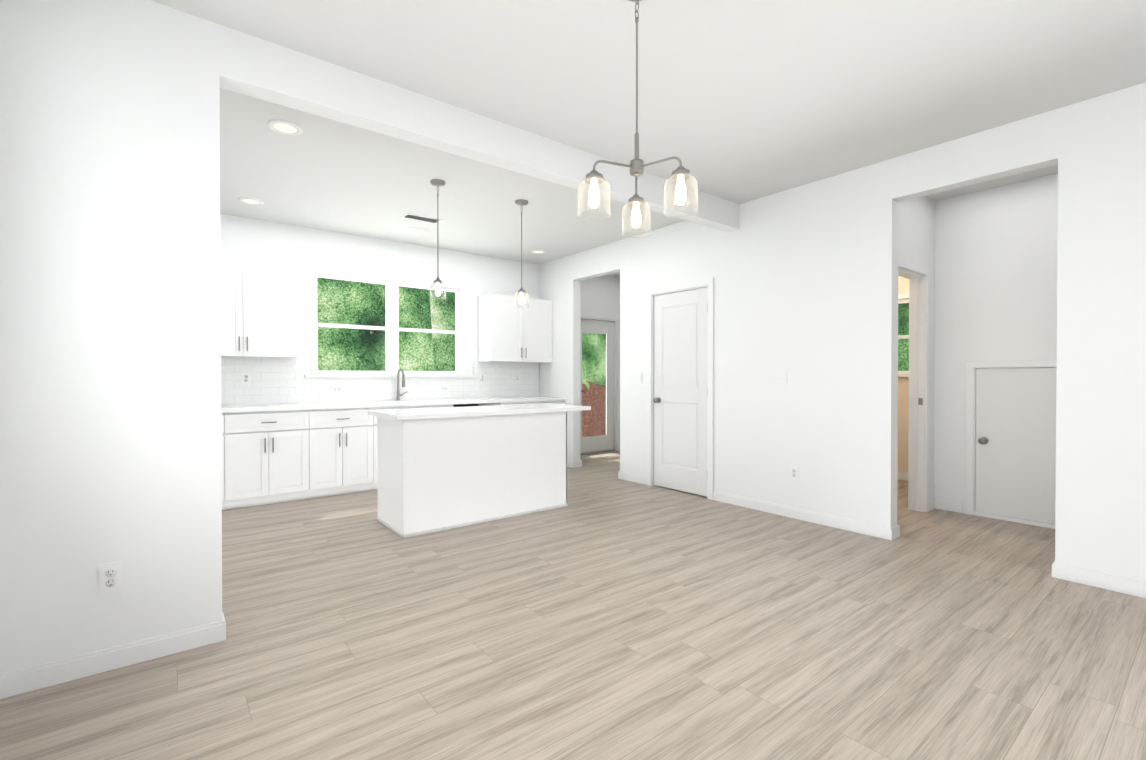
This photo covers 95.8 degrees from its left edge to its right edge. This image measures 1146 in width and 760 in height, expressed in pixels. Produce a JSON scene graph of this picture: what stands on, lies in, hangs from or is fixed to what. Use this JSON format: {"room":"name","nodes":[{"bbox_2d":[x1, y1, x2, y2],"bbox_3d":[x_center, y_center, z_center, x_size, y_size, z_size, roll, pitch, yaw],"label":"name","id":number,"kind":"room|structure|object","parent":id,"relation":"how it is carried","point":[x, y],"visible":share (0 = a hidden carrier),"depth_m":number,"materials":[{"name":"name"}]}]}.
{"room":"empty dining room","nodes":[
{"label":"empty dining room","id":0,"kind":"room"},
{"bbox_2d":[0,0,227,673],"bbox_3d":[-1.876,-0.206,2.141,0.687,2.740,0.120,0,1,-38],"label":"wall","id":1,"kind":"structure","parent":0,"point":[122,238],"depth_m":2.07,"materials":[{"name":"white paint"}]},
{"bbox_2d":[99,561,122,593],"bbox_3d":[-1.858,0.794,2.080,0.072,0.116,0.009,0,1,-38],"label":"outlet","id":2,"kind":"object","parent":1,"relation":"attached to","point":[110,577],"visible":1,"depth_m":2.08,"materials":[{"name":"white plastic"}]},
{"bbox_2d":[228,215,539,403],"bbox_3d":[-2.336,-0.234,5.896,4.590,2.740,0.160,0,1,-38],"label":"wall","id":3,"kind":"structure","parent":0,"point":[251,242],"depth_m":5.80,"materials":[{"name":"white paint"}]},
{"bbox_2d":[220,263,297,357],"bbox_3d":[-3.151,-0.641,4.915,0.914,0.840,0.355,0,1,-38],"label":"upper cabinet","id":4,"kind":"object","parent":3,"relation":"attached to","point":[259,312],"visible":0.75,"depth_m":4.89,"materials":[{"name":"white paint"}]},
{"bbox_2d":[221,357,538,404],"bbox_3d":[-2.290,-0.002,5.826,4.608,0.476,0.008,0,1,-38],"label":"tile backsplash","id":5,"kind":"structure","parent":3,"relation":"attached to","point":[278,380],"depth_m":5.70,"materials":[{"name":"white tile"}]},
{"bbox_2d":[242,372,249,383],"bbox_3d":[-3.215,-0.018,5.090,0.072,0.116,0.009,0,1,-38],"label":"outlet","id":6,"kind":"object","parent":5,"relation":"attached to","point":[245,377],"visible":1,"depth_m":5.09,"materials":[{"name":"white plastic"}]},
{"bbox_2d":[332,386,342,392],"bbox_3d":[-2.553,0.103,5.609,0.116,0.072,0.009,0,1,-38],"label":"outlet","id":7,"kind":"object","parent":5,"relation":"attached to","point":[337,389],"visible":1,"depth_m":5.61,"materials":[{"name":"white plastic"}]},
{"bbox_2d":[440,386,448,391],"bbox_3d":[-1.582,0.105,6.368,0.116,0.072,0.009,0,1,-38],"label":"outlet","id":8,"kind":"object","parent":5,"relation":"attached to","point":[444,388],"visible":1,"depth_m":6.37,"materials":[{"name":"white plastic"}]},
{"bbox_2d":[480,374,484,382],"bbox_3d":[-1.172,-0.025,6.688,0.072,0.116,0.009,0,1,-38],"label":"outlet","id":9,"kind":"object","parent":5,"relation":"attached to","point":[482,378],"visible":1,"depth_m":6.69,"materials":[{"name":"white plastic"}]},
{"bbox_2d":[515,374,519,381],"bbox_3d":[-0.752,-0.030,7.017,0.072,0.116,0.009,0,1,-38],"label":"outlet","id":10,"kind":"object","parent":5,"relation":"attached to","point":[517,377],"visible":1,"depth_m":7.01,"materials":[{"name":"white plastic"}]},
{"bbox_2d":[304,267,473,377],"bbox_3d":[-2.076,-0.611,6.049,1.950,1.160,0.175,0,1,-38],"label":"kitchen window","id":11,"kind":"structure","parent":3,"relation":"in","point":[392,328],"depth_m":6.02,"materials":[{"name":"white plastic"}]},
{"bbox_2d":[478,293,552,362],"bbox_3d":[-0.737,-0.655,6.804,0.950,0.840,0.355,0,1,-38],"label":"upper cabinet","id":12,"kind":"object","parent":3,"relation":"attached to","point":[508,331],"visible":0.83,"depth_m":6.62,"materials":[{"name":"white paint"}]},
{"bbox_2d":[219,24,738,231],"bbox_3d":[-0.067,-1.474,3.547,3.907,0.224,0.120,0,1,-38],"label":"header beam","id":13,"kind":"structure","parent":0,"point":[256,67],"depth_m":2.88,"materials":[{"name":"white paint"}]},
{"bbox_2d":[0,451,1145,759],"bbox_3d":[1.118,1.204,3.492,7.416,0.100,8.220,0,1,-38],"label":"floor","id":14,"kind":"structure","parent":0,"point":[606,613],"depth_m":2.23,"materials":[{"name":"brown wood"}]},
{"bbox_2d":[221,412,236,509],"bbox_3d":[-3.541,0.715,4.470,0.960,0.865,0.608,0,1,-38],"label":"base cabinet","id":15,"kind":"object","parent":14,"relation":"on","point":[229,478],"depth_m":4.51,"materials":[{"name":"white paint"}]},
{"bbox_2d":[233,408,316,507],"bbox_3d":[-2.948,0.711,4.935,0.785,0.865,0.608,0,1,-38],"label":"base cabinet","id":16,"kind":"object","parent":14,"relation":"on","point":[277,453],"depth_m":4.74,"materials":[{"name":"white paint"}]},
{"bbox_2d":[221,396,564,411],"bbox_3d":[-2.097,0.256,5.581,4.608,0.035,0.633,0,1,-38],"label":"countertop","id":17,"kind":"structure","parent":16,"relation":"on","point":[495,400],"depth_m":5.34,"materials":[{"name":"white stone"}]},
{"bbox_2d":[396,368,406,400],"bbox_3d":[-1.930,0.052,5.913,0.130,0.368,0.223,0,1,-38],"label":"faucet","id":18,"kind":"object","parent":17,"relation":"on","point":[403,385],"visible":1,"depth_m":5.94,"materials":[{"name":"silver metal"}]},
{"bbox_2d":[317,408,380,497],"bbox_3d":[-2.451,0.708,5.323,0.714,0.865,0.608,0,1,-38],"label":"base cabinet","id":19,"kind":"object","parent":14,"relation":"on","point":[346,437],"depth_m":5.11,"materials":[{"name":"white paint"}]},
{"bbox_2d":[381,404,456,409],"bbox_3d":[-1.893,0.705,5.760,0.941,0.865,0.608,0,1,-38],"label":"base cabinet","id":20,"kind":"object","parent":14,"relation":"on","point":[418,405],"depth_m":5.63,"materials":[{"name":"white paint"}]},
{"bbox_2d":[372,411,567,537],"bbox_3d":[-0.827,0.715,4.466,1.513,0.865,0.604,0,1,-38],"label":"kitchen island","id":21,"kind":"object","parent":14,"relation":"on","point":[443,468],"depth_m":4.12,"materials":[{"name":"white paint"}]},
{"bbox_2d":[368,403,590,418],"bbox_3d":[-0.757,0.264,4.519,1.805,0.035,0.690,0,1,-38],"label":"island countertop","id":22,"kind":"structure","parent":21,"relation":"on","point":[520,409],"depth_m":4.22,"materials":[{"name":"white stone"}]},
{"bbox_2d":[477,400,564,405],"bbox_3d":[-0.666,0.698,6.720,0.955,0.865,0.608,0,1,-38],"label":"base cabinet","id":23,"kind":"object","parent":14,"relation":"on","point":[530,401],"depth_m":6.55,"materials":[{"name":"white paint"}]},
{"bbox_2d":[150,0,1145,277],"bbox_3d":[1.118,-1.645,3.471,7.416,0.120,8.220,0,1,-38],"label":"ceiling","id":24,"kind":"structure","parent":0,"point":[742,100],"depth_m":2.83,"materials":[{"name":"white paint"}]},
{"bbox_2d":[238,197,263,204],"bbox_3d":[-2.858,-1.587,4.601,0.196,0.012,0.196,0,1,-38],"label":"recessed light","id":25,"kind":"object","parent":24,"relation":"in","point":[250,201],"visible":0.98,"depth_m":4.59,"materials":[{"name":"white paint"}]},
{"bbox_2d":[267,119,302,134],"bbox_3d":[-1.800,-1.577,3.241,0.196,0.012,0.196,0,1,-38],"label":"recessed light","id":26,"kind":"object","parent":24,"relation":"in","point":[285,127],"visible":0.96,"depth_m":3.23,"materials":[{"name":"white paint"}]},
{"bbox_2d":[401,213,441,223],"bbox_3d":[-1.492,-1.593,5.114,0.360,0.008,0.160,0,1,-38],"label":"ceiling vent","id":27,"kind":"object","parent":24,"relation":"in","point":[420,218],"visible":0.94,"depth_m":5.10,"materials":[{"name":"metal"}]},
{"bbox_2d":[430,179,445,300],"bbox_3d":[-1.084,-1.118,4.157,0.132,0.943,0.132,0,1,-38],"label":"pendant light","id":28,"kind":"object","parent":24,"relation":"hanging from","point":[438,183],"visible":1,"depth_m":4.15,"materials":[{"name":"silver metal"}]},
{"bbox_2d":[514,199,528,307],"bbox_3d":[-0.460,-1.122,4.629,0.132,0.943,0.132,0,1,-38],"label":"pendant light","id":29,"kind":"object","parent":24,"relation":"hanging from","point":[520,202],"visible":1,"depth_m":4.62,"materials":[{"name":"silver metal"}]},
{"bbox_2d":[530,250,545,253],"bbox_3d":[-0.436,-1.601,6.471,0.196,0.012,0.196,0,1,-38],"label":"recessed light","id":30,"kind":"object","parent":24,"relation":"in","point":[538,251],"visible":1,"depth_m":6.44,"materials":[{"name":"white paint"}]},
{"bbox_2d":[626,214,645,220],"bbox_3d":[0.614,-1.591,5.077,0.196,0.012,0.196,0,1,-38],"label":"recessed light","id":31,"kind":"object","parent":24,"relation":"in","point":[628,216],"depth_m":5.05,"materials":[{"name":"white paint"}]},
{"bbox_2d":[577,0,697,237],"bbox_3d":[0.249,-1.105,2.038,0.449,0.937,0.451,0,1,-38],"label":"chandelier","id":32,"kind":"object","parent":24,"relation":"hanging from","point":[636,166],"visible":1,"depth_m":2.02,"materials":[{"name":"silver metal"}]},
{"bbox_2d":[540,82,1145,580],"bbox_3d":[2.014,-0.221,4.182,0.150,2.740,8.220,0,1,-38],"label":"wall","id":33,"kind":"structure","parent":0,"point":[808,284],"depth_m":4.08,"materials":[{"name":"white paint"}]},
{"bbox_2d":[0,460,1145,698],"bbox_3d":[1.118,1.110,3.492,7.096,0.087,7.900,0,1,-38],"label":"baseboard","id":34,"kind":"structure","parent":33,"relation":"attached to","point":[32,678],"depth_m":2.27,"materials":[{"name":"white paint"}]},
{"bbox_2d":[581,319,613,452],"bbox_3d":[0.332,0.091,7.935,0.814,2.017,0.097,0,1,-38],"label":"exterior door","id":35,"kind":"structure","parent":33,"relation":"in","point":[597,443],"depth_m":8.09,"materials":[{"name":"white paint"}]},
{"bbox_2d":[581,312,619,454],"bbox_3d":[0.312,0.057,7.960,0.988,2.129,0.178,0,1,-38],"label":"door frame","id":36,"kind":"structure","parent":33,"relation":"attached to","point":[603,317],"depth_m":8.16,"materials":[{"name":"white paint"}]},
{"bbox_2d":[638,372,642,382],"bbox_3d":[0.735,-0.025,5.694,0.010,0.116,0.072,0,1,-38],"label":"light switch","id":37,"kind":"object","parent":33,"relation":"attached to","point":[640,377],"visible":1,"depth_m":5.68,"materials":[{"name":"white plastic"}]},
{"bbox_2d":[647,278,713,499],"bbox_3d":[1.116,0.082,5.301,0.138,2.117,0.863,0,1,-38],"label":"door frame","id":38,"kind":"structure","parent":33,"relation":"attached to","point":[686,286],"depth_m":5.17,"materials":[{"name":"white paint"}]},
{"bbox_2d":[653,287,707,496],"bbox_3d":[1.075,0.115,5.267,0.102,2.028,0.709,0,1,-38],"label":"pantry door","id":39,"kind":"structure","parent":33,"relation":"in","point":[680,378],"depth_m":5.26,"materials":[{"name":"white paint"}]},
{"bbox_2d":[790,465,798,479],"bbox_3d":[1.835,0.770,4.296,0.009,0.116,0.072,0,1,-38],"label":"outlet","id":40,"kind":"object","parent":33,"relation":"attached to","point":[794,471],"visible":1,"depth_m":4.29,"materials":[{"name":"white plastic"}]},
{"bbox_2d":[898,293,908,376],"bbox_3d":[3.717,-0.509,5.957,0.150,0.950,0.920,0,1,-38],"label":"room window","id":41,"kind":"structure","parent":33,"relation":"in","point":[902,296],"depth_m":5.91,"materials":[{"name":"white plastic"}]},
{"bbox_2d":[898,258,929,511],"bbox_3d":[2.717,0.092,4.293,0.888,2.112,0.138,0,1,-38],"label":"door frame","id":42,"kind":"structure","parent":33,"relation":"attached to","point":[917,276],"depth_m":4.51,"materials":[{"name":"white paint"}]},
{"bbox_2d":[965,359,1056,528],"bbox_3d":[3.656,0.492,4.168,0.141,1.314,0.789,0,1,-38],"label":"door frame","id":43,"kind":"structure","parent":33,"relation":"attached to","point":[971,366],"depth_m":4.40,"materials":[{"name":"white paint"}]},
{"bbox_2d":[975,368,1056,523],"bbox_3d":[3.608,0.511,4.131,0.100,1.212,0.651,0,1,-38],"label":"access door","id":44,"kind":"structure","parent":33,"relation":"in","point":[1015,442],"depth_m":4.18,"materials":[{"name":"white paint"}]},
{"label":"outside","id":45,"kind":"structure","parent":0,"visible":0},
{"bbox_2d":[317,277,434,374],"bbox_3d":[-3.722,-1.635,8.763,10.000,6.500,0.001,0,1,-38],"label":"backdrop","id":46,"kind":"structure","parent":45,"point":[410,355],"depth_m":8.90,"materials":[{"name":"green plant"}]},
{"bbox_2d":[429,289,605,436],"bbox_3d":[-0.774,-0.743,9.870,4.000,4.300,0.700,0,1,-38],"label":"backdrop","id":47,"kind":"structure","parent":45,"point":[596,346],"depth_m":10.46,"materials":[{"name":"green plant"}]},
{"bbox_2d":[898,303,908,370],"bbox_3d":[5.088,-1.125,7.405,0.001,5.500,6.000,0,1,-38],"label":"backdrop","id":48,"kind":"structure","parent":45,"point":[903,310],"depth_m":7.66,"materials":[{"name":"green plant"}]}
]}

